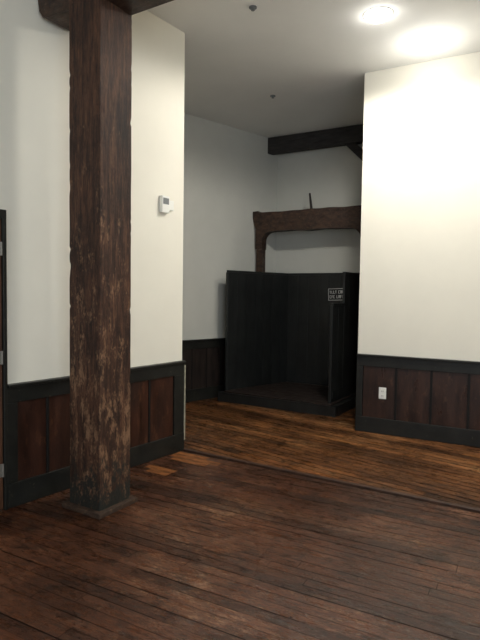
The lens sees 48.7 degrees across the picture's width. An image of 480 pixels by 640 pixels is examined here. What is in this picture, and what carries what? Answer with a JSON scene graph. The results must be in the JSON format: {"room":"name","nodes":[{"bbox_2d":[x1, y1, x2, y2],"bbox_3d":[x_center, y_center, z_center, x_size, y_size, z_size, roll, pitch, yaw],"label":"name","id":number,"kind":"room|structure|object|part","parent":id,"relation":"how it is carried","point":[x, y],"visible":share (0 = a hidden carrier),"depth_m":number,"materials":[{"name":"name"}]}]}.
{"room":"empty room","nodes":[
{"label":"empty room","id":0,"kind":"room"},
{"bbox_2d":[0,0,184,383],"bbox_3d":[-2.359,-0.623,2.752,0.250,3.910,5.800,3,3,36],"label":"wall","id":1,"kind":"structure","parent":0,"point":[34,50],"depth_m":3.92,"materials":[{"name":"paint"}]},
{"bbox_2d":[0,209,7,509],"bbox_3d":[-1.901,0.298,3.185,0.045,2.040,1.043,3,3,36],"label":"door","id":2,"kind":"structure","parent":1,"relation":"in","point":[3,247],"depth_m":3.58,"materials":[{"name":"grey paint"}]},
{"bbox_2d":[8,360,185,508],"bbox_3d":[-1.065,0.844,4.352,0.057,0.860,1.789,3,3,36],"label":"wainscoting","id":3,"kind":"structure","parent":1,"relation":"attached to","point":[39,452],"depth_m":3.97,"materials":[{"name":"charcoal paint"},{"name":"dark brown wood"}]},
{"bbox_3d":[-1.072,1.188,4.368,0.028,0.170,1.785,3,3,36],"label":"baseboard","id":4,"kind":"part","parent":3,"relation":"part of","materials":[{"name":"grey paint"}]},
{"bbox_3d":[-1.064,0.490,4.335,0.024,0.108,1.785,3,3,36],"label":"rail","id":5,"kind":"part","parent":3,"relation":"part of","materials":[{"name":"grey paint"}]},
{"bbox_2d":[159,195,173,213],"bbox_3d":[-0.658,-1.039,4.788,0.042,0.150,0.160,3,3,36],"label":"thermostat","id":6,"kind":"object","parent":1,"relation":"attached to","point":[165,205],"visible":1,"depth_m":4.75,"materials":[{"name":"white plastic"}]},
{"bbox_2d":[182,113,277,339],"bbox_3d":[-0.822,-0.822,7.246,3.850,3.910,0.150,-2,4,-42],"label":"wall","id":7,"kind":"structure","parent":0,"point":[230,174],"depth_m":7.58,"materials":[{"name":"paint"}]},
{"bbox_2d":[182,338,225,402],"bbox_3d":[-0.782,0.707,7.237,3.530,0.860,0.055,-2,4,-42],"label":"trim","id":8,"kind":"structure","parent":7,"relation":"attached to","point":[204,358],"depth_m":7.48,"materials":[{"name":"grey paint"}]},
{"bbox_3d":[-0.780,0.353,7.223,3.530,0.108,0.024,-2,4,-42],"label":"rail","id":9,"kind":"part","parent":8,"relation":"part of","materials":[{"name":"grey paint"}]},
{"bbox_3d":[-0.788,1.051,7.256,3.530,0.170,0.028,-2,4,-42],"label":"baseboard","id":10,"kind":"part","parent":8,"relation":"part of","materials":[{"name":"grey paint"}]},
{"bbox_2d":[0,398,479,639],"bbox_3d":[0.627,1.360,3.134,8.700,0.007,9.700,3,3,31],"label":"floor","id":11,"kind":"structure","parent":0,"point":[209,548],"depth_m":3.16,"materials":[{"name":"brown wood"}]},
{"bbox_2d":[38,0,173,519],"bbox_3d":[-0.478,-0.626,3.357,2.070,3.910,0.370,3,3,31],"label":"column","id":12,"kind":"structure","parent":11,"relation":"on","point":[100,31],"depth_m":3.55,"materials":[{"name":"brown wood"}]},
{"bbox_2d":[218,193,360,416],"bbox_3d":[0.891,-0.335,7.381,1.990,2.972,1.286,3,3,31],"label":"freight elevator","id":13,"kind":"object","parent":11,"relation":"on","point":[282,329],"visible":0.86,"depth_m":7.70,"materials":[{"name":"wood"}]},
{"bbox_3d":[-0.183,0.161,7.404,0.024,1.650,0.038,-2,4,-42],"label":"edge post","id":14,"kind":"part","parent":13,"relation":"part of","materials":[{"name":"black wood"}]},
{"bbox_3d":[0.285,-0.692,7.775,1.230,0.030,0.042,-2,4,-42],"label":"rail","id":15,"kind":"part","parent":13,"relation":"part of","materials":[{"name":"black wood"}]},
{"bbox_3d":[0.274,0.147,7.816,1.228,1.650,0.030,-2,4,-42],"label":"panel","id":16,"kind":"part","parent":13,"relation":"part of","materials":[{"name":"black wood"}]},
{"bbox_3d":[1.037,-1.701,7.650,0.120,0.265,0.100,2,3,27],"label":"iron lever","id":17,"kind":"part","parent":13,"relation":"part of","materials":[{"name":"black metal"}]},
{"bbox_3d":[1.397,0.163,7.821,1.548,1.650,0.030,3,3,31],"label":"panel","id":18,"kind":"part","parent":13,"relation":"part of","materials":[{"name":"black wood"}]},
{"bbox_3d":[1.408,-0.676,7.779,1.550,0.030,0.042,3,3,31],"label":"rail","id":19,"kind":"part","parent":13,"relation":"part of","materials":[{"name":"black wood"}]},
{"bbox_3d":[1.134,0.433,6.625,0.038,1.220,0.024,3,3,31],"label":"edge post","id":20,"kind":"part","parent":13,"relation":"part of","materials":[{"name":"black wood"}]},
{"bbox_3d":[1.238,0.426,6.794,0.030,1.220,0.395,3,3,31],"label":"panel","id":21,"kind":"part","parent":13,"relation":"part of","materials":[{"name":"black wood"}]},
{"bbox_3d":[1.246,-0.198,6.763,0.042,0.030,0.397,3,3,31],"label":"rail","id":22,"kind":"part","parent":13,"relation":"part of","materials":[{"name":"black wood"}]},
{"bbox_3d":[1.252,0.941,6.813,0.011,0.090,0.370,3,3,31],"label":"rail","id":23,"kind":"part","parent":13,"relation":"part of","materials":[{"name":"black wood"}]},
{"bbox_3d":[1.537,0.202,7.266,0.030,1.630,0.728,3,3,31],"label":"panel","id":24,"kind":"part","parent":13,"relation":"part of","materials":[{"name":"black wood"}]},
{"bbox_3d":[1.548,-0.627,7.226,0.042,0.030,0.730,3,3,31],"label":"rail","id":25,"kind":"part","parent":13,"relation":"part of","materials":[{"name":"black wood"}]},
{"bbox_2d":[182,448,479,512],"bbox_3d":[2.118,1.359,3.460,6.300,0.018,0.045,3,3,31],"label":"trim","id":26,"kind":"structure","parent":11,"relation":"on","point":[454,505],"depth_m":4.24,"materials":[{"name":"brown wood"}]},
{"bbox_2d":[147,0,479,137],"bbox_3d":[0.682,-2.598,2.940,8.700,0.100,9.700,3,3,31],"label":"ceiling","id":27,"kind":"structure","parent":0,"point":[315,56],"depth_m":5.22,"materials":[{"name":"paint"}]},
{"bbox_2d":[249,5,256,10],"bbox_3d":[0.108,-2.615,4.454,0.066,0.027,0.066,3,3,31],"label":"sprinkler","id":28,"kind":"object","parent":27,"relation":"attached to","point":[252,7],"visible":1,"depth_m":4.45,"materials":[{"name":"grey plastic"}]},
{"bbox_2d":[268,124,363,160],"bbox_3d":[1.635,-2.336,7.562,2.900,0.843,0.120,2,3,29],"label":"ceiling beam","id":29,"kind":"structure","parent":27,"relation":"attached to","point":[349,136],"depth_m":7.75,"materials":[{"name":"brown wood"}]},
{"bbox_2d":[363,7,393,22],"bbox_3d":[1.185,-2.598,4.546,0.256,0.039,0.256,3,3,31],"label":"recessed light","id":30,"kind":"object","parent":27,"relation":"in","point":[377,14],"visible":1,"depth_m":4.50,"materials":[{"name":"white plastic"}]},
{"bbox_2d":[276,144,362,385],"bbox_3d":[2.293,-0.787,7.425,4.500,3.910,0.140,3,3,31],"label":"wall","id":31,"kind":"structure","parent":0,"point":[332,176],"depth_m":7.98,"materials":[{"name":"paint"}]},
{"bbox_2d":[278,231,360,249],"bbox_3d":[2.324,-1.146,7.305,4.050,0.240,0.008,3,3,31],"label":"trim","id":32,"kind":"structure","parent":31,"relation":"attached to","point":[345,239],"depth_m":7.99,"materials":[{"name":"paint"}]},
{"bbox_2d":[358,52,479,361],"bbox_3d":[3.603,-0.635,4.694,5.100,3.910,0.160,2,3,28],"label":"wall","id":33,"kind":"structure","parent":0,"point":[419,287],"depth_m":5.51,"materials":[{"name":"paint"}]},
{"bbox_2d":[379,387,385,398],"bbox_3d":[1.545,0.794,5.748,0.080,0.125,0.009,2,3,28],"label":"wall outlet","id":34,"kind":"object","parent":33,"relation":"attached to","point":[382,391],"visible":1,"depth_m":5.75,"materials":[{"name":"white plastic"}]},
{"bbox_2d":[355,353,479,447],"bbox_3d":[3.486,0.890,4.697,5.000,0.860,0.058,2,3,29],"label":"wainscoting","id":35,"kind":"structure","parent":33,"relation":"attached to","point":[430,399],"depth_m":5.56,"materials":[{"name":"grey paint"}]},
{"bbox_3d":[3.482,1.235,4.715,5.000,0.170,0.028,2,3,28],"label":"baseboard","id":36,"kind":"part","parent":35,"relation":"part of","materials":[{"name":"grey paint"}]},
{"bbox_3d":[3.493,0.537,4.683,5.000,0.108,0.024,2,3,28],"label":"rail","id":37,"kind":"part","parent":35,"relation":"part of","materials":[{"name":"grey paint"}]}
]}

